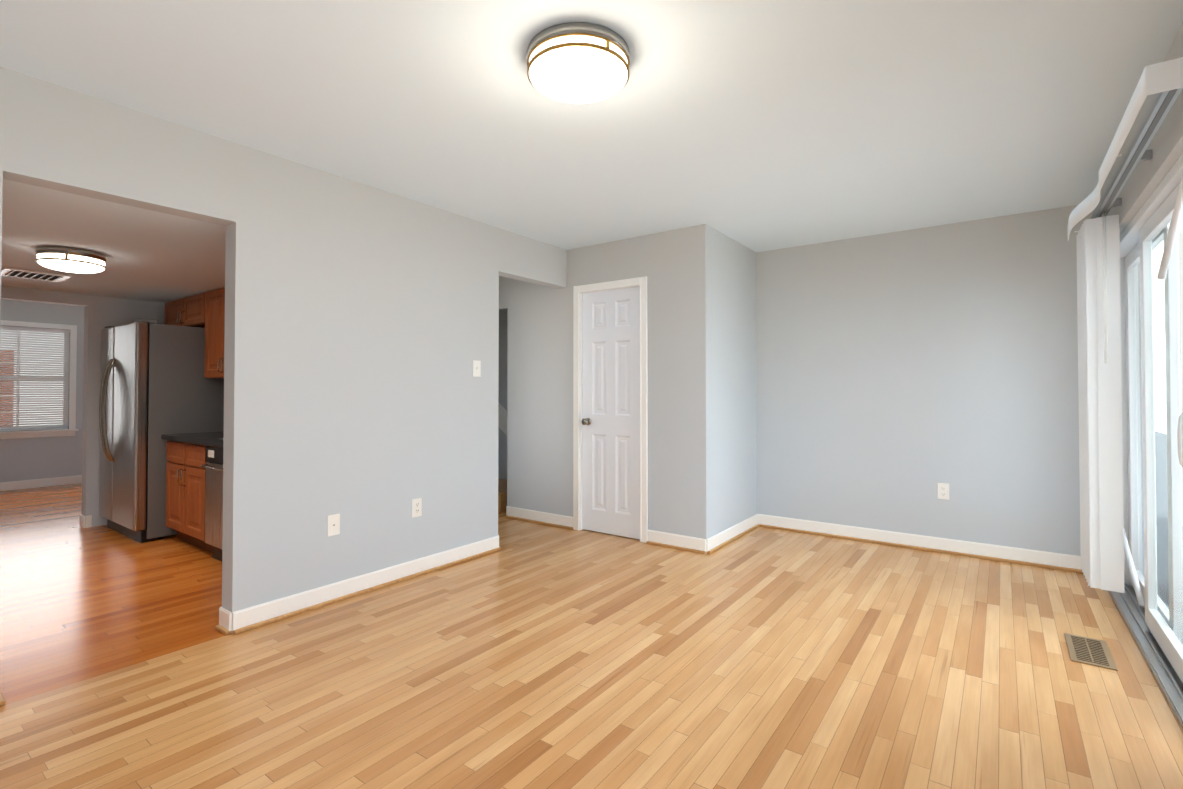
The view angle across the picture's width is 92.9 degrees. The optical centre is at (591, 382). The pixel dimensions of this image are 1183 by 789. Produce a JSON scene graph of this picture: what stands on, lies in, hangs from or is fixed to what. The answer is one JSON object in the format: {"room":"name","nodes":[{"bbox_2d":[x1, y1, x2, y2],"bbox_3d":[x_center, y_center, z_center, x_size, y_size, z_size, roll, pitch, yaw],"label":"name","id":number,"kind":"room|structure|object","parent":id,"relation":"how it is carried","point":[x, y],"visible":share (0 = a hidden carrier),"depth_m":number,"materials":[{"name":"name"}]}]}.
{"room":"empty living room","nodes":[
{"label":"empty living room","id":0,"kind":"room"},
{"bbox_2d":[0,286,164,526],"bbox_3d":[-4.652,0.049,4.541,0.120,2.400,4.640,-1,-1,36],"label":"wall","id":1,"kind":"structure","parent":0,"point":[101,313],"depth_m":5.23,"materials":[{"name":"paint"}]},
{"bbox_2d":[0,320,78,438],"bbox_3d":[-6.857,-0.028,6.742,0.136,1.400,1.060,-1,-1,36],"label":"room window","id":2,"kind":"structure","parent":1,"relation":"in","point":[36,378],"depth_m":6.88,"materials":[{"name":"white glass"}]},
{"bbox_2d":[165,299,180,325],"bbox_3d":[-3.693,-0.617,5.245,0.465,0.261,0.341,-1,-1,36],"label":"upper cabinet","id":3,"kind":"object","parent":1,"relation":"attached to","point":[172,308],"depth_m":5.11,"materials":[{"name":"brown wood"}]},
{"bbox_2d":[181,293,204,327],"bbox_3d":[-3.317,-0.621,4.971,0.465,0.261,0.341,-1,-1,36],"label":"upper cabinet","id":4,"kind":"object","parent":1,"relation":"attached to","point":[192,307],"depth_m":4.85,"materials":[{"name":"brown wood"}]},
{"bbox_2d":[201,287,224,377],"bbox_3d":[-2.802,-0.396,4.593,0.800,0.721,0.341,-1,-1,36],"label":"upper cabinet","id":5,"kind":"object","parent":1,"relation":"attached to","point":[206,310],"depth_m":4.57,"materials":[{"name":"brown wood"}]},
{"bbox_2d":[1,179,225,302],"bbox_3d":[-4.648,-0.996,4.554,6.550,0.470,4.400,-1,-1,36],"label":"ceiling","id":6,"kind":"structure","parent":0,"point":[154,256],"depth_m":3.17,"materials":[{"name":"paint"}]},
{"bbox_2d":[1,267,71,281],"bbox_3d":[-3.973,-0.756,4.009,0.340,0.023,0.340,-1,-1,36],"label":"ceiling vent","id":7,"kind":"object","parent":6,"relation":"in","point":[29,274],"visible":0.98,"depth_m":3.98,"materials":[{"name":"white metal"}]},
{"bbox_2d":[36,245,105,272],"bbox_3d":[-3.105,-0.720,3.364,0.311,0.118,0.311,-1,-1,36],"label":"light","id":8,"kind":"object","parent":6,"relation":"attached to","point":[69,259],"visible":1,"depth_m":3.27,"materials":[{"name":"white glass"}]},
{"bbox_2d":[0,67,566,613],"bbox_3d":[-1.643,0.026,3.000,0.120,2.400,4.690,-1,-1,36],"label":"wall","id":9,"kind":"structure","parent":0,"point":[362,335],"depth_m":3.11,"materials":[{"name":"paint"}]},
{"bbox_2d":[0,692,5,705],"bbox_3d":[-2.542,1.153,1.624,0.035,0.104,1.196,-1,-1,36],"label":"baseboard","id":10,"kind":"structure","parent":9,"relation":"attached to","point":[2,701],"depth_m":2.11,"materials":[{"name":"beige wood"}]},
{"bbox_2d":[327,514,339,536],"bbox_3d":[-1.444,0.800,3.152,0.008,0.116,0.072,-1,-1,36],"label":"outlet","id":11,"kind":"object","parent":9,"relation":"attached to","point":[333,524],"visible":1,"depth_m":3.15,"materials":[{"name":"white plastic"}]},
{"bbox_2d":[220,535,500,634],"bbox_3d":[-1.210,1.181,3.453,0.035,0.104,1.850,-1,-1,36],"label":"baseboard","id":12,"kind":"structure","parent":9,"relation":"attached to","point":[249,618],"depth_m":3.19,"materials":[{"name":"white wood"}]},
{"bbox_2d":[412,498,421,517],"bbox_3d":[-1.116,0.803,3.600,0.009,0.116,0.072,-1,-1,36],"label":"outlet","id":13,"kind":"object","parent":9,"relation":"attached to","point":[417,507],"visible":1,"depth_m":3.60,"materials":[{"name":"white plastic"}]},
{"bbox_2d":[473,360,480,376],"bbox_3d":[-0.817,-0.097,4.020,0.015,0.116,0.072,-1,-1,36],"label":"light switch","id":14,"kind":"object","parent":9,"relation":"attached to","point":[476,368],"visible":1,"depth_m":4.02,"materials":[{"name":"white plastic"}]},
{"bbox_2d":[498,310,505,478],"bbox_3d":[-0.676,0.075,6.248,0.960,2.400,0.100,-1,-1,36],"label":"wall","id":15,"kind":"structure","parent":0,"point":[502,399],"depth_m":6.44,"materials":[{"name":"paint"}]},
{"bbox_2d":[498,402,506,511],"bbox_3d":[-0.930,0.685,5.939,1.437,1.169,0.678,-1,-1,36],"label":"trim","id":16,"kind":"structure","parent":15,"relation":"attached to","point":[502,483],"depth_m":6.14,"materials":[{"name":"wood"}]},
{"bbox_2d":[506,310,507,478],"bbox_3d":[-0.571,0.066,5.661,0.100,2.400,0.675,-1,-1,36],"label":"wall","id":17,"kind":"structure","parent":0,"point":[506,310],"depth_m":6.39,"materials":[{"name":"paint"}]},
{"bbox_2d":[0,483,1182,788],"bbox_3d":[-2.623,1.274,4.183,10.220,0.060,6.240,-1,-1,36],"label":"floor","id":18,"kind":"structure","parent":0,"point":[532,655],"depth_m":2.35,"materials":[{"name":"brown wood"}]},
{"bbox_2d":[0,475,81,490],"bbox_3d":[-7.129,1.224,6.328,0.013,0.104,4.400,-1,-1,36],"label":"baseboard","id":19,"kind":"structure","parent":18,"relation":"on","point":[56,481],"depth_m":6.87,"materials":[{"name":"white wood"}]},
{"bbox_2d":[99,319,223,542],"bbox_3d":[-3.670,0.386,4.874,0.930,1.735,0.858,-1,-1,36],"label":"refrigerator","id":20,"kind":"object","parent":18,"relation":"on","point":[156,384],"visible":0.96,"depth_m":4.49,"materials":[{"name":"silver metal"}]},
{"bbox_2d":[165,440,211,551],"bbox_3d":[-2.876,0.850,4.463,0.780,0.796,0.606,-1,-1,36],"label":"base cabinet","id":21,"kind":"object","parent":18,"relation":"on","point":[185,491],"visible":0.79,"depth_m":4.15,"materials":[{"name":"brown wood"}]},
{"bbox_2d":[161,431,223,447],"bbox_3d":[-2.315,0.376,4.045,2.195,0.138,0.637,-1,-1,36],"label":"countertop","id":22,"kind":"structure","parent":21,"relation":"on","point":[214,439],"depth_m":4.18,"materials":[{"name":"black stone"}]},
{"bbox_2d":[201,446,222,561],"bbox_3d":[-2.332,0.845,4.034,0.587,0.793,0.649,-1,-1,36],"label":"dishwasher","id":23,"kind":"object","parent":18,"relation":"on","point":[213,465],"visible":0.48,"depth_m":3.89,"materials":[{"name":"silver metal"}]},
{"bbox_2d":[1064,633,1117,670],"bbox_3d":[2.254,1.214,2.550,0.150,0.008,0.340,-1,-1,36],"label":"floor vent","id":24,"kind":"object","parent":18,"relation":"in","point":[1089,651],"visible":1,"depth_m":2.53,"materials":[{"name":"brown metal"}]},
{"bbox_2d":[0,0,1182,251],"bbox_3d":[-0.426,-1.217,2.855,5.620,0.080,5.860,-1,-1,36],"label":"ceiling","id":25,"kind":"structure","parent":0,"point":[764,124],"depth_m":2.35,"materials":[{"name":"paint"}]},
{"bbox_2d":[527,22,629,102],"bbox_3d":[-0.047,-1.130,2.040,0.371,0.118,0.371,-1,-1,36],"label":"light","id":26,"kind":"object","parent":25,"relation":"attached to","point":[577,62],"visible":1,"depth_m":1.94,"materials":[{"name":"white glass"}]},
{"bbox_2d":[499,224,714,552],"bbox_3d":[-0.336,0.056,5.011,2.965,2.400,0.100,-1,-1,36],"label":"wall","id":27,"kind":"structure","parent":0,"point":[701,385],"depth_m":4.37,"materials":[{"name":"paint"}]},
{"bbox_2d":[505,506,572,529],"bbox_3d":[-0.478,1.204,5.016,0.790,0.104,0.030,-1,-1,36],"label":"baseboard","id":28,"kind":"structure","parent":27,"relation":"attached to","point":[556,520],"depth_m":5.00,"materials":[{"name":"white wood"}]},
{"bbox_2d":[573,276,647,542],"bbox_3d":[0.169,0.214,4.627,0.724,2.072,0.121,-1,-1,36],"label":"frame","id":29,"kind":"object","parent":27,"relation":"attached to","point":[639,282],"visible":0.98,"depth_m":4.64,"materials":[{"name":"white wood"}]},
{"bbox_2d":[582,287,639,538],"bbox_3d":[0.149,0.243,4.599,0.586,1.998,0.103,-1,-1,36],"label":"closet door","id":30,"kind":"structure","parent":27,"relation":"in","point":[610,411],"depth_m":4.61,"materials":[{"name":"white wood"}]},
{"bbox_2d":[647,530,703,553],"bbox_3d":[0.619,1.192,4.220,0.460,0.104,0.035,-1,-1,36],"label":"baseboard","id":31,"kind":"structure","parent":27,"relation":"attached to","point":[675,541],"depth_m":4.21,"materials":[{"name":"white wood"}]},
{"bbox_2d":[715,230,756,534],"bbox_3d":[1.137,0.050,4.600,0.100,2.400,0.930,-1,-1,36],"label":"wall","id":32,"kind":"structure","parent":0,"point":[735,263],"depth_m":4.55,"materials":[{"name":"paint"}]},
{"bbox_2d":[704,514,759,553],"bbox_3d":[1.131,1.196,4.469,0.035,0.104,1.040,-1,-1,36],"label":"baseboard","id":33,"kind":"structure","parent":32,"relation":"attached to","point":[725,537],"depth_m":4.41,"materials":[{"name":"white wood"}]},
{"bbox_2d":[756,205,1093,555],"bbox_3d":[1.906,0.051,4.689,3.870,2.400,0.120,-1,-1,36],"label":"wall","id":34,"kind":"structure","parent":0,"point":[900,375],"depth_m":4.18,"materials":[{"name":"paint"}]},
{"bbox_2d":[760,514,1082,572],"bbox_3d":[2.343,1.193,4.255,2.235,0.104,0.040,-1,-1,36],"label":"baseboard","id":35,"kind":"structure","parent":34,"relation":"attached to","point":[1066,562],"depth_m":4.14,"materials":[{"name":"white wood"}]},
{"bbox_2d":[938,483,948,499],"bbox_3d":[2.571,0.797,4.112,0.072,0.116,0.009,-1,-1,36],"label":"outlet","id":36,"kind":"object","parent":34,"relation":"attached to","point":[943,490],"visible":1,"depth_m":4.11,"materials":[{"name":"white plastic"}]},
{"bbox_2d":[1094,22,1182,575],"bbox_3d":[1.649,-0.001,1.252,0.200,2.400,5.740,-1,-1,36],"label":"wall","id":37,"kind":"structure","parent":0,"point":[1146,177],"depth_m":2.34,"materials":[{"name":"paint"}]},
{"bbox_2d":[1068,57,1182,240],"bbox_3d":[2.317,-0.903,2.504,0.176,0.089,2.032,-1,-1,36],"label":"blind valance","id":38,"kind":"object","parent":37,"relation":"attached to","point":[1161,77],"visible":1,"depth_m":1.86,"materials":[{"name":"white plastic"}]},
{"bbox_2d":[1075,88,1182,231],"bbox_3d":[2.390,-0.903,2.563,0.126,0.051,2.170,-1,-1,36],"label":"blind headrail","id":39,"kind":"object","parent":37,"relation":"attached to","point":[1158,110],"visible":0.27,"depth_m":2.16,"materials":[{"name":"metal"}]},
{"bbox_2d":[1076,212,1124,592],"bbox_3d":[2.742,0.099,3.042,0.135,1.934,0.416,-1,-1,36],"label":"vertical blind slats","id":40,"kind":"object","parent":39,"relation":"hanging from","point":[1100,411],"visible":1,"depth_m":2.90,"materials":[{"name":"white plastic"}]},
{"bbox_2d":[1109,153,1182,728],"bbox_3d":[2.577,0.204,2.546,0.166,2.029,2.188,-1,-1,36],"label":"door frame","id":41,"kind":"structure","parent":37,"relation":"attached to","point":[1155,625],"depth_m":2.71,"materials":[{"name":"white plastic"}]},
{"bbox_2d":[1124,173,1182,607],"bbox_3d":[2.471,0.177,2.481,0.130,2.003,2.326,-1,-1,36],"label":"rail","id":42,"kind":"object","parent":37,"relation":"attached to","point":[1171,235],"visible":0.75,"depth_m":2.01,"materials":[{"name":"white plastic"}]},
{"label":"outside","id":43,"kind":"structure","parent":0,"visible":0},
{"bbox_2d":[0,330,63,426],"bbox_3d":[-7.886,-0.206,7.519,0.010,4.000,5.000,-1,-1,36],"label":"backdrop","id":44,"kind":"structure","parent":43,"point":[26,381],"depth_m":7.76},
{"bbox_2d":[1152,212,1182,433],"bbox_3d":[11.189,-2.183,9.121,0.001,9.000,32.000,-1,-1,36],"label":"sky","id":45,"kind":"structure","parent":43,"point":[1158,322],"depth_m":16.23,"materials":[{"name":"white"}]},
{"bbox_2d":[1155,431,1182,606],"bbox_3d":[11.007,1.411,11.365,3.000,0.080,28.500,-1,-1,36],"label":"ground","id":46,"kind":"structure","parent":43,"point":[1165,511],"depth_m":5.31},
{"bbox_2d":[1178,229,1182,524],"bbox_3d":[3.845,-0.063,3.055,0.030,2.620,5.600,-1,-1,36],"label":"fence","id":47,"kind":"object","parent":46,"relation":"on","point":[1180,251],"depth_m":5.00,"materials":[{"name":"white"}]}
]}

